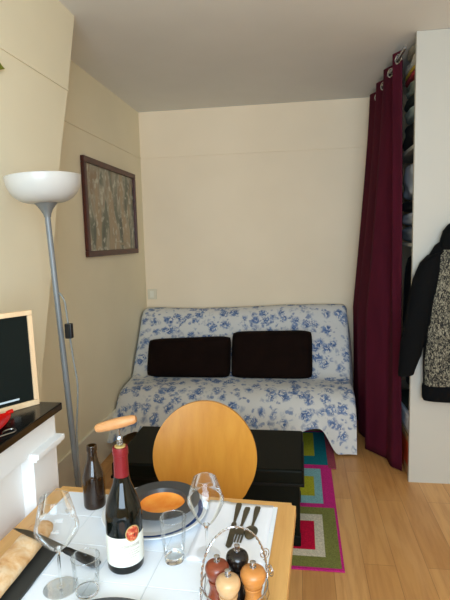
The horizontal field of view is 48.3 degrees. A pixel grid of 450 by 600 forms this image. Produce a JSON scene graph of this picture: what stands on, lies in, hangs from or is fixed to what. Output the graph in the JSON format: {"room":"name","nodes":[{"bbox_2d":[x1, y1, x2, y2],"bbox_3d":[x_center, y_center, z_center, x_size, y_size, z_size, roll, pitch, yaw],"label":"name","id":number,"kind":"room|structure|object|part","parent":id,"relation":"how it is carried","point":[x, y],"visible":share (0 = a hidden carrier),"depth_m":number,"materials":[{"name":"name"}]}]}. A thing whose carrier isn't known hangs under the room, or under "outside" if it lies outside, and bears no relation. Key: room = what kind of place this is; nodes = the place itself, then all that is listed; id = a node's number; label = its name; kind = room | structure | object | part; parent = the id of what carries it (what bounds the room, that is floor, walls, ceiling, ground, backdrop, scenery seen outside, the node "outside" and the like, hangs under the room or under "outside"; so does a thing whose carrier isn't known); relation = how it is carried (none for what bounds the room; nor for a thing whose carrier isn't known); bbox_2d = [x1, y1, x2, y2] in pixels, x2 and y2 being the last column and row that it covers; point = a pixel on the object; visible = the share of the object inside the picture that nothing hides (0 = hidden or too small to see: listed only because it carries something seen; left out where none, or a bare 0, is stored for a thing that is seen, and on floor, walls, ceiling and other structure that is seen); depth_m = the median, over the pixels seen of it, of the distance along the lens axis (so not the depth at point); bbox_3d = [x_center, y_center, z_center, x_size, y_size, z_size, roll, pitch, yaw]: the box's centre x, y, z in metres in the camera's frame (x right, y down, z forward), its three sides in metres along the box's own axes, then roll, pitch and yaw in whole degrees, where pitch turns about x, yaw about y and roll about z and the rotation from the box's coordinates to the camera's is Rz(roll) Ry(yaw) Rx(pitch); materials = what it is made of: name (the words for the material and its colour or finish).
{"room":"studio apartment","nodes":[
{"label":"studio apartment","id":0,"kind":"room"},
{"bbox_2d":[0,0,73,401],"bbox_3d":[-1.017,0.069,1.200,0.274,2.514,2.742,0,7,9],"label":"wall","id":1,"kind":"structure","parent":0,"point":[40,32],"depth_m":1.97,"materials":[{"name":"paint"}]},
{"bbox_2d":[0,44,68,90],"bbox_3d":[-0.910,-0.805,1.013,0.006,0.012,2.618,0,7,9],"label":"trim","id":2,"kind":"structure","parent":1,"relation":"attached to","point":[1,46],"depth_m":1.98,"materials":[{"name":"paint"}]},
{"bbox_2d":[41,60,146,461],"bbox_3d":[-1.151,0.029,1.568,0.100,2.514,5.836,0,7,9],"label":"wall","id":3,"kind":"structure","parent":0,"point":[105,297],"depth_m":3.22,"materials":[{"name":"paint"}]},
{"bbox_2d":[57,408,125,487],"bbox_3d":[-0.836,0.958,3.220,0.018,0.262,2.526,0,7,9],"label":"baseboard","id":4,"kind":"structure","parent":3,"relation":"attached to","point":[65,464],"depth_m":3.03,"materials":[{"name":"beige paint"}]},
{"bbox_2d":[64,119,140,158],"bbox_3d":[-0.849,-1.078,3.286,0.006,0.012,1.906,0,7,9],"label":"trim","id":5,"kind":"structure","parent":3,"relation":"attached to","point":[65,120],"depth_m":3.27,"materials":[{"name":"paint"}]},
{"bbox_2d":[80,155,138,256],"bbox_3d":[-0.792,-0.633,3.562,0.026,0.622,0.973,0,7,9],"label":"framed picture","id":6,"kind":"object","parent":3,"relation":"attached to","point":[108,191],"visible":1,"depth_m":3.47,"materials":[{"name":"brown wood"}]},
{"bbox_2d":[59,0,449,112],"bbox_3d":[0.655,-1.284,1.137,3.821,0.100,5.836,0,7,9],"label":"ceiling","id":7,"kind":"structure","parent":0,"point":[153,55],"depth_m":2.80,"materials":[{"name":"paint"}]},
{"bbox_2d":[81,419,449,599],"bbox_3d":[0.723,1.311,1.448,3.821,0.100,5.836,0,7,9],"label":"floor","id":8,"kind":"structure","parent":0,"point":[394,530],"depth_m":2.42,"materials":[{"name":"brown wood"}]},
{"bbox_2d":[0,402,64,540],"bbox_3d":[-0.736,0.871,0.889,0.361,0.982,1.360,0,7,9],"label":"fireplace","id":9,"kind":"object","parent":8,"relation":"on","point":[28,455],"visible":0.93,"depth_m":1.35,"materials":[{"name":"white paint"}]},
{"bbox_2d":[0,409,13,429],"bbox_3d":[-0.599,0.317,1.264,0.101,0.019,0.210,0,7,9],"label":"serving dish","id":10,"kind":"object","parent":9,"relation":"on","point":[4,417],"visible":1,"depth_m":1.33,"materials":[{"name":"red plastic"}]},
{"bbox_2d":[0,413,10,429],"bbox_3d":[-0.600,0.321,1.258,0.101,0.012,0.196,0,7,9],"label":"bowl","id":11,"kind":"object","parent":10,"relation":"on","point":[4,417],"depth_m":1.32,"materials":[{"name":"red plastic"}]},
{"bbox_2d":[0,428,16,436],"bbox_3d":[-0.552,0.329,1.221,0.032,0.004,0.094,4,9,37],"label":"wire loop","id":12,"kind":"object","parent":9,"relation":"on","point":[15,429],"visible":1,"depth_m":1.24,"materials":[{"name":"silver metal"}]},
{"bbox_3d":[-0.765,0.919,0.902,0.299,0.884,1.065,0,7,9],"label":"panel","id":13,"kind":"part","parent":9,"relation":"part of","materials":[{"name":"white paint"}]},
{"bbox_2d":[0,310,39,413],"bbox_3d":[-0.662,0.183,1.331,0.026,0.276,0.330,5,9,41],"label":"chalkboard","id":14,"kind":"object","parent":9,"relation":"on","point":[18,369],"visible":1,"depth_m":1.41,"materials":[{"name":"brown wood"}]},
{"bbox_2d":[0,402,61,452],"bbox_3d":[-0.752,0.395,0.833,0.353,0.022,1.360,0,7,9],"label":"mantel shelf","id":15,"kind":"object","parent":9,"relation":"attached to","point":[26,420],"depth_m":1.34,"materials":[{"name":"black stone"}]},
{"bbox_2d":[3,171,80,486],"bbox_3d":[-0.524,0.403,1.846,0.343,1.673,0.428,0,7,9],"label":"floor lamp","id":16,"kind":"object","parent":8,"relation":"on","point":[43,189],"visible":0.93,"depth_m":1.67,"materials":[{"name":"silver metal"}]},
{"bbox_3d":[-0.605,-0.369,1.674,0.247,0.095,0.247,0,7,9],"label":"lamp shade","id":17,"kind":"part","parent":16,"relation":"part of","materials":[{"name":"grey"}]},
{"bbox_2d":[64,323,73,338],"bbox_3d":[-0.531,0.105,1.710,0.025,0.052,0.020,0,7,9],"label":"switch","id":18,"kind":"object","parent":16,"relation":"attached to","point":[69,334],"depth_m":1.70,"materials":[{"name":"black plastic"}]},
{"bbox_3d":[-0.395,0.593,1.880,0.141,1.279,0.345,3,8,35],"label":"cord","id":19,"kind":"part","parent":16,"relation":"part of","materials":[{"name":"grey plastic"}]},
{"bbox_2d":[0,486,295,599],"bbox_3d":[-0.217,0.959,1.016,0.680,0.750,0.848,0,7,11],"label":"dining table","id":20,"kind":"object","parent":8,"relation":"on","point":[155,579],"visible":0.52,"depth_m":1.10,"materials":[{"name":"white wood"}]},
{"bbox_2d":[0,546,55,599],"bbox_3d":[-0.447,0.580,1.054,0.112,0.006,0.208,-1,7,8],"label":"slate board","id":21,"kind":"object","parent":20,"relation":"on","point":[31,572],"visible":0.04,"depth_m":1.05,"materials":[{"name":"grey stone"}]},
{"bbox_2d":[0,520,52,597],"bbox_3d":[-0.452,0.557,1.055,0.066,0.036,0.335,-1,7,7],"label":"baguette","id":22,"kind":"object","parent":21,"relation":"on","point":[17,557],"visible":0.88,"depth_m":1.07,"materials":[{"name":"beige food"}]},
{"bbox_2d":[33,490,78,599],"bbox_3d":[-0.336,0.487,1.006,0.087,0.194,0.087,0,7,9],"label":"wine glass","id":23,"kind":"object","parent":20,"relation":"on","point":[61,587],"visible":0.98,"depth_m":1.01,"materials":[{"name":"white"}]},
{"bbox_2d":[33,491,78,551],"bbox_3d":[-0.337,0.446,1.002,0.087,0.111,0.087,0,7,9],"label":"bowl","id":24,"kind":"object","parent":23,"relation":"on","point":[70,509],"depth_m":1.01,"materials":[{"name":"clear glass"}]},
{"bbox_3d":[-0.334,0.539,1.013,0.015,0.084,0.015,0,7,9],"label":"stem","id":25,"kind":"part","parent":23,"relation":"part of","materials":[{"name":"clear glass"}]},
{"bbox_2d":[13,528,100,567],"bbox_3d":[-0.373,0.543,1.109,0.218,0.055,0.028,1,7,20],"label":"bread knife","id":26,"kind":"object","parent":20,"relation":"on","point":[83,558],"visible":0.78,"depth_m":1.09,"materials":[{"name":"black plastic"}]},
{"bbox_3d":[-0.414,0.531,1.121,0.135,0.002,0.019,14,11,17],"label":"blade","id":27,"kind":"part","parent":26,"relation":"part of","materials":[{"name":"silver metal"}]},
{"bbox_3d":[-0.312,0.557,1.088,0.088,0.013,0.028,14,11,17],"label":"handle","id":28,"kind":"part","parent":26,"relation":"part of","materials":[{"name":"black plastic"}]},
{"bbox_2d":[70,547,99,599],"bbox_3d":[-0.275,0.545,0.997,0.057,0.079,0.057,0,7,9],"label":"glass tumbler","id":29,"kind":"object","parent":20,"relation":"on","point":[89,589],"visible":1,"depth_m":1.00,"materials":[{"name":"clear glass"}]},
{"bbox_2d":[82,443,105,509],"bbox_3d":[-0.348,0.464,1.327,0.057,0.166,0.057,0,7,9],"label":"beer bottle","id":30,"kind":"object","parent":20,"relation":"on","point":[93,478],"visible":1,"depth_m":1.31,"materials":[{"name":"brown glass"}]},
{"bbox_2d":[93,597,134,599],"bbox_3d":[-0.214,0.592,0.831,0.257,0.022,0.257,0,7,9],"label":"plate","id":31,"kind":"object","parent":20,"relation":"on","point":[105,598],"visible":1,"depth_m":0.95,"materials":[{"name":"grey ceramic"}]},
{"bbox_2d":[105,443,143,574],"bbox_3d":[-0.218,0.439,1.072,0.078,0.268,0.078,0,7,9],"label":"wine bottle","id":32,"kind":"object","parent":20,"relation":"on","point":[123,510],"visible":1,"depth_m":1.05,"materials":[{"name":"black glass"}]},
{"bbox_2d":[94,415,136,445],"bbox_3d":[-0.229,0.280,1.056,0.090,0.077,0.023,-1,7,1],"label":"corkscrew","id":33,"kind":"object","parent":32,"relation":"on","point":[120,422],"visible":1,"depth_m":1.04,"materials":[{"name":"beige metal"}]},
{"bbox_3d":[-0.229,0.260,1.053,0.089,0.036,0.023,-1,7,2],"label":"handle","id":34,"kind":"part","parent":33,"relation":"part of","materials":[{"name":"brown wood"}]},
{"bbox_2d":[101,488,206,540],"bbox_3d":[-0.178,0.540,1.278,0.266,0.018,0.266,0,7,9],"label":"dinner plate","id":35,"kind":"object","parent":20,"relation":"on","point":[151,529],"visible":0.27,"depth_m":1.22,"materials":[{"name":"white ceramic"}]},
{"bbox_2d":[135,481,199,520],"bbox_3d":[-0.163,0.526,1.295,0.195,0.028,0.195,0,7,9],"label":"plate","id":36,"kind":"object","parent":35,"relation":"on","point":[156,498],"visible":0.82,"depth_m":1.32,"materials":[{"name":"grey ceramic"}]},
{"bbox_2d":[159,510,185,565],"bbox_3d":[-0.112,0.519,1.089,0.059,0.101,0.059,0,7,9],"label":"glass tumbler","id":37,"kind":"object","parent":20,"relation":"on","point":[173,556],"visible":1,"depth_m":1.10,"materials":[{"name":"clear glass"}]},
{"bbox_2d":[185,500,272,565],"bbox_3d":[0.020,0.550,1.201,0.170,0.005,0.250,0,7,11],"label":"paper napkin","id":38,"kind":"object","parent":20,"relation":"on","point":[225,517],"visible":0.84,"depth_m":1.19,"materials":[{"name":"white paper"}]},
{"bbox_2d":[187,472,223,562],"bbox_3d":[-0.042,0.476,1.104,0.082,0.178,0.082,0,7,9],"label":"wine glass","id":39,"kind":"object","parent":38,"relation":"on","point":[193,488],"visible":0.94,"depth_m":1.11,"materials":[{"name":"white"}]},
{"bbox_2d":[187,473,223,525],"bbox_3d":[-0.043,0.443,1.100,0.082,0.110,0.082,0,7,9],"label":"bowl","id":40,"kind":"object","parent":39,"relation":"on","point":[193,488],"depth_m":1.11,"materials":[{"name":"clear glass"}]},
{"bbox_3d":[-0.041,0.527,1.110,0.015,0.068,0.015,0,7,9],"label":"stem","id":41,"kind":"part","parent":39,"relation":"part of","materials":[{"name":"clear glass"}]},
{"bbox_2d":[225,503,241,547],"bbox_3d":[0.022,0.545,1.222,0.015,0.003,0.194,0,7,9],"label":"table knife","id":42,"kind":"object","parent":38,"relation":"on","point":[229,543],"visible":1,"depth_m":1.21,"materials":[{"name":"grey metal"}]},
{"bbox_3d":[0.016,0.551,1.178,0.015,0.002,0.105,0,7,10],"label":"blade","id":43,"kind":"part","parent":42,"relation":"part of","materials":[{"name":"grey metal"}]},
{"bbox_3d":[0.031,0.539,1.273,0.015,0.003,0.089,0,7,10],"label":"handle","id":44,"kind":"part","parent":42,"relation":"part of","materials":[{"name":"grey metal"}]},
{"bbox_2d":[231,507,249,542],"bbox_3d":[0.042,0.545,1.221,0.025,0.003,0.154,0,7,13],"label":"fork","id":45,"kind":"object","parent":38,"relation":"on","point":[239,531],"visible":0.99,"depth_m":1.19,"materials":[{"name":"grey metal"}]},
{"bbox_3d":[0.050,0.541,1.256,0.015,0.003,0.083,0,7,13],"label":"handle","id":46,"kind":"part","parent":45,"relation":"part of","materials":[{"name":"grey metal"}]},
{"bbox_2d":[244,506,260,539],"bbox_3d":[0.070,0.541,1.227,0.031,0.008,0.146,0,7,12],"label":"spoon","id":47,"kind":"object","parent":38,"relation":"on","point":[248,535],"visible":0.84,"depth_m":1.20,"materials":[{"name":"grey metal"}]},
{"bbox_2d":[244,522,257,539],"bbox_3d":[0.062,0.545,1.190,0.031,0.007,0.070,0,7,12],"label":"spoon bowl","id":48,"kind":"object","parent":47,"relation":"on","point":[248,535],"depth_m":1.18,"materials":[{"name":"grey metal"}]},
{"bbox_3d":[0.077,0.539,1.260,0.015,0.003,0.078,0,7,12],"label":"handle","id":49,"kind":"part","parent":47,"relation":"part of","materials":[{"name":"grey metal"}]},
{"bbox_2d":[199,526,273,599],"bbox_3d":[0.021,0.498,0.924,0.135,0.174,0.132,0,7,9],"label":"wire caddy","id":50,"kind":"object","parent":20,"relation":"on","point":[201,590],"visible":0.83,"depth_m":0.92,"materials":[{"name":"silver metal"}]},
{"bbox_2d":[205,554,228,599],"bbox_3d":[-0.014,0.526,0.937,0.045,0.106,0.045,0,7,9],"label":"pepper mill","id":51,"kind":"object","parent":50,"relation":"in","point":[215,566],"visible":0.77,"depth_m":0.92,"materials":[{"name":"brown wood"}]},
{"bbox_3d":[-0.015,0.480,0.931,0.012,0.013,0.012,0,7,9],"label":"knob","id":52,"kind":"part","parent":51,"relation":"part of","materials":[{"name":"silver metal"}]},
{"bbox_2d":[216,568,240,599],"bbox_3d":[0.006,0.530,0.896,0.045,0.106,0.045,0,7,9],"label":"pepper mill","id":53,"kind":"object","parent":50,"relation":"in","point":[228,583],"visible":1,"depth_m":0.88,"materials":[{"name":"beige wood"}]},
{"bbox_3d":[0.005,0.484,0.890,0.012,0.013,0.012,0,7,9],"label":"knob","id":54,"kind":"part","parent":53,"relation":"part of","materials":[{"name":"silver metal"}]},
{"bbox_2d":[226,544,248,599],"bbox_3d":[0.024,0.520,0.961,0.045,0.110,0.045,0,7,9],"label":"pepper mill","id":55,"kind":"object","parent":50,"relation":"in","point":[237,557],"visible":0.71,"depth_m":0.95,"materials":[{"name":"black wood"}]},
{"bbox_3d":[0.023,0.472,0.955,0.012,0.014,0.012,0,7,9],"label":"knob","id":56,"kind":"part","parent":55,"relation":"part of","materials":[{"name":"silver metal"}]},
{"bbox_2d":[240,560,265,599],"bbox_3d":[0.052,0.526,0.917,0.048,0.106,0.048,0,7,9],"label":"pepper mill","id":57,"kind":"object","parent":50,"relation":"in","point":[252,574],"visible":0.99,"depth_m":0.90,"materials":[{"name":"orange wood"}]},
{"bbox_3d":[0.051,0.480,0.911,0.012,0.013,0.012,0,7,9],"label":"knob","id":58,"kind":"part","parent":57,"relation":"part of","materials":[{"name":"silver metal"}]},
{"bbox_2d":[153,400,256,498],"bbox_3d":[-0.096,0.825,1.669,0.398,0.854,0.490,0,7,9],"label":"dining chair","id":59,"kind":"object","parent":8,"relation":"on","point":[201,436],"visible":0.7,"depth_m":1.84,"materials":[{"name":"brown wood"}]},
{"bbox_2d":[291,431,344,572],"bbox_3d":[0.156,1.082,3.023,1.035,0.008,1.600,0,7,9],"label":"patterned rug","id":60,"kind":"object","parent":8,"relation":"on","point":[320,549],"visible":0.35,"depth_m":2.62,"materials":[{"name":"multicoloured carpet"}]},
{"bbox_2d":[111,426,303,545],"bbox_3d":[-0.056,0.938,2.582,0.915,0.392,0.502,0,7,9],"label":"coffee table","id":61,"kind":"object","parent":60,"relation":"on","point":[279,474],"visible":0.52,"depth_m":2.38,"materials":[{"name":"black"}]},
{"bbox_3d":[-0.059,0.780,2.567,0.907,0.074,0.485,0,7,9],"label":"lid","id":62,"kind":"part","parent":61,"relation":"part of","materials":[{"name":"black"}]},
{"bbox_3d":[-0.058,0.814,2.571,0.915,0.014,0.493,0,7,9],"label":"lid trim","id":63,"kind":"part","parent":61,"relation":"part of","materials":[{"name":"black wood"}]},
{"bbox_2d":[402,424,407,475],"bbox_3d":[1.274,0.924,3.132,0.313,0.240,0.357,0,7,9],"label":"cardboard box","id":64,"kind":"object","parent":8,"relation":"on","point":[404,432],"visible":0.2,"depth_m":3.10,"materials":[{"name":"brown cardboard"}]},
{"bbox_3d":[1.271,0.822,3.121,0.311,0.035,0.356,0,7,9],"label":"lid","id":65,"kind":"part","parent":64,"relation":"part of","materials":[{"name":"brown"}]},
{"bbox_2d":[402,144,413,432],"bbox_3d":[1.454,-0.167,3.116,0.686,2.400,0.655,0,7,9],"label":"shelves","id":66,"kind":"object","parent":8,"relation":"on","point":[407,156],"visible":0.04,"depth_m":3.08,"materials":[{"name":"beige"}]},
{"bbox_2d":[401,401,408,429],"bbox_3d":[1.267,0.718,3.108,0.316,0.098,0.338,0,7,9],"label":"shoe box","id":67,"kind":"object","parent":66,"relation":"on","point":[405,413],"visible":0.14,"depth_m":3.08,"materials":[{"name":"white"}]},
{"bbox_2d":[401,389,408,410],"bbox_3d":[1.294,0.639,3.155,0.346,0.041,0.482,0,7,9],"label":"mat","id":68,"kind":"object","parent":67,"relation":"on","point":[404,392],"visible":0.17,"depth_m":3.20,"materials":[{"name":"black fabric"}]},
{"bbox_3d":[1.266,0.682,3.104,0.316,0.026,0.338,0,7,9],"label":"lid","id":69,"kind":"part","parent":67,"relation":"part of","materials":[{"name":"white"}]},
{"bbox_2d":[402,226,411,241],"bbox_3d":[1.265,-0.402,3.028,0.343,0.103,0.472,0,7,9],"label":"shirt","id":70,"kind":"object","parent":66,"relation":"on","point":[406,232],"visible":0.23,"depth_m":3.05,"materials":[{"name":"blue fabric"}]},
{"bbox_2d":[402,212,411,225],"bbox_3d":[1.261,-0.495,3.016,0.345,0.085,0.479,0,7,9],"label":"shirt","id":71,"kind":"object","parent":70,"relation":"on","point":[407,218],"visible":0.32,"depth_m":3.02,"materials":[{"name":"grey fabric"}]},
{"bbox_2d":[402,200,412,211],"bbox_3d":[1.262,-0.572,3.010,0.343,0.069,0.480,0,7,9],"label":"trousers","id":72,"kind":"object","parent":71,"relation":"on","point":[406,206],"visible":0.24,"depth_m":3.03,"materials":[{"name":"black fabric"}]},
{"bbox_2d":[403,164,412,199],"bbox_3d":[1.258,-0.720,2.992,0.343,0.227,0.479,0,7,9],"label":"jumper","id":73,"kind":"object","parent":72,"relation":"on","point":[408,176],"visible":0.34,"depth_m":3.00,"materials":[{"name":"grey fabric"}]},
{"bbox_3d":[1.439,-0.351,3.096,0.666,0.022,0.655,0,7,9],"label":"shelf","id":74,"kind":"part","parent":66,"relation":"part of","materials":[{"name":"beige"}]},
{"bbox_2d":[403,255,411,384],"bbox_3d":[1.309,0.147,3.135,0.332,0.939,0.498,0,7,9],"label":"coat","id":75,"kind":"object","parent":66,"relation":"hanging from","point":[407,279],"visible":0.07,"depth_m":3.19,"materials":[{"name":"black fabric"}]},
{"bbox_3d":[1.425,-0.897,3.030,0.666,0.022,0.655,0,7,9],"label":"shelf","id":76,"kind":"part","parent":66,"relation":"part of","materials":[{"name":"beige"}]},
{"bbox_2d":[403,122,413,151],"bbox_3d":[1.248,-0.980,2.958,0.341,0.167,0.476,0,7,9],"label":"sweater","id":77,"kind":"object","parent":66,"relation":"on","point":[408,142],"visible":0.27,"depth_m":2.96,"materials":[{"name":"black fabric"}]},
{"bbox_2d":[405,106,413,124],"bbox_3d":[1.226,-1.092,2.924,0.317,0.065,0.432,0,7,9],"label":"scarf","id":78,"kind":"object","parent":77,"relation":"on","point":[409,116],"visible":0.24,"depth_m":2.95,"materials":[{"name":"grey fabric"}]},
{"bbox_2d":[404,93,414,111],"bbox_3d":[1.226,-1.159,2.917,0.315,0.070,0.427,0,7,9],"label":"fabric bag","id":79,"kind":"object","parent":78,"relation":"on","point":[410,102],"visible":0.23,"depth_m":2.92,"materials":[{"name":"black fabric"}]},
{"bbox_2d":[406,80,414,98],"bbox_3d":[1.212,-1.228,2.885,0.291,0.074,0.369,0,7,9],"label":"pouch","id":80,"kind":"object","parent":79,"relation":"on","point":[411,88],"visible":0.18,"depth_m":2.92,"materials":[{"name":"grey fabric"}]},
{"bbox_2d":[405,70,414,87],"bbox_3d":[1.205,-1.282,2.879,0.290,0.033,0.384,0,7,9],"label":"folded cloth","id":81,"kind":"object","parent":80,"relation":"on","point":[411,78],"visible":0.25,"depth_m":2.89,"materials":[{"name":"red"}]},
{"bbox_2d":[405,65,414,81],"bbox_3d":[1.203,-1.312,2.875,0.291,0.027,0.384,0,7,9],"label":"folded cloth","id":82,"kind":"object","parent":81,"relation":"on","point":[413,67],"visible":0.14,"depth_m":2.88,"materials":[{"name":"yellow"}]},
{"bbox_2d":[405,54,414,75],"bbox_3d":[1.200,-1.354,2.868,0.285,0.059,0.381,0,7,9],"label":"folded cloth","id":83,"kind":"object","parent":82,"relation":"on","point":[408,68],"visible":0.22,"depth_m":2.88,"materials":[{"name":"beige fabric"}]},
{"bbox_2d":[407,44,414,62],"bbox_3d":[1.194,-1.415,2.842,0.295,0.057,0.318,0,7,9],"label":"folded blanket","id":84,"kind":"object","parent":83,"relation":"on","point":[411,51],"visible":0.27,"depth_m":2.85,"materials":[{"name":"beige fabric"}]},
{"bbox_3d":[0.108,0.571,3.890,1.620,0.820,0.730,0,7,9],"label":"bed","id":85,"kind":"object","parent":8,"relation":"on","visible":0},
{"bbox_2d":[107,304,356,454],"bbox_3d":[0.108,0.538,3.743,1.704,0.898,1.059,0,7,9],"label":"sofa","id":86,"kind":"object","parent":85,"relation":"on","point":[325,401],"visible":0.77,"depth_m":3.64,"materials":[{"name":"white fabric"}]},
{"bbox_2d":[147,336,230,377],"bbox_3d":[-0.276,0.431,3.823,0.646,0.293,0.166,0,7,9],"label":"sofa cushion","id":87,"kind":"object","parent":86,"relation":"on","point":[206,357],"visible":1,"depth_m":3.78,"materials":[{"name":"black fabric"}]},
{"bbox_2d":[231,330,311,378],"bbox_3d":[0.347,0.403,3.736,0.599,0.336,0.178,0,7,9],"label":"sofa cushion","id":88,"kind":"object","parent":86,"relation":"on","point":[286,354],"visible":1,"depth_m":3.69,"materials":[{"name":"black fabric"}]},
{"bbox_2d":[138,95,412,379],"bbox_3d":[1.108,-0.334,4.108,3.621,2.514,0.100,0,7,9],"label":"wall","id":89,"kind":"structure","parent":0,"point":[266,228],"depth_m":4.13,"materials":[{"name":"paint"}]},
{"bbox_2d":[147,289,156,298],"bbox_3d":[-0.631,-0.051,4.344,0.080,0.090,0.014,0,7,9],"label":"wall switch","id":90,"kind":"object","parent":89,"relation":"attached to","point":[152,293],"visible":1,"depth_m":4.34,"materials":[{"name":"beige plastic"}]},
{"bbox_2d":[141,146,366,158],"bbox_3d":[0.217,-1.201,4.080,1.881,0.012,0.006,0,7,9],"label":"trim","id":91,"kind":"structure","parent":89,"relation":"attached to","point":[349,146],"depth_m":4.07,"materials":[{"name":"paint"}]},
{"bbox_2d":[353,379,408,389],"bbox_3d":[1.138,0.791,4.183,3.603,0.262,0.018,0,7,9],"label":"baseboard","id":92,"kind":"structure","parent":89,"relation":"attached to","point":[404,385],"depth_m":4.11,"materials":[{"name":"beige paint"}]},
{"bbox_2d":[382,45,406,88],"bbox_3d":[1.059,-1.435,3.303,0.048,0.048,1.228,0,7,9],"label":"curtain rod","id":93,"kind":"object","parent":89,"relation":"attached to","point":[405,46],"visible":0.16,"depth_m":2.82,"materials":[{"name":"silver metal"}]},
{"bbox_2d":[353,50,402,470],"bbox_3d":[1.040,-0.249,3.472,0.220,2.476,1.098,0,7,9],"label":"curtain","id":94,"kind":"object","parent":93,"relation":"hanging from","point":[377,302],"visible":0.98,"depth_m":3.20,"materials":[{"name":"red fabric"}]},
{"bbox_2d":[408,28,449,483],"bbox_3d":[1.880,-0.184,2.694,1.678,2.512,0.030,0,7,9],"label":"wall","id":95,"kind":"structure","parent":0,"point":[429,422],"depth_m":2.74,"materials":[{"name":"beige paint"}]},
{"bbox_3d":[1.281,-0.445,2.703,0.024,0.060,0.065,0,7,9],"label":"coat hook","id":96,"kind":"object","parent":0,"visible":0},
{"bbox_2d":[398,224,449,402],"bbox_3d":[1.290,0.069,2.731,0.660,0.988,0.124,0,7,9],"label":"hooded jacket","id":97,"kind":"object","parent":96,"relation":"hanging from","point":[426,328],"visible":1,"depth_m":2.73,"materials":[{"name":"black fabric"}]},
{"bbox_3d":[1.289,0.071,2.725,0.386,0.821,0.105,0,7,9],"label":"panel","id":98,"kind":"part","parent":97,"relation":"part of","materials":[{"name":"grey fabric"}]},
{"bbox_2d":[440,224,449,249],"bbox_3d":[1.279,-0.347,2.682,0.256,0.150,0.112,0,7,9],"label":"hood","id":99,"kind":"object","parent":97,"relation":"attached to","point":[445,236],"depth_m":2.67,"materials":[{"name":"black fabric"}]}
]}

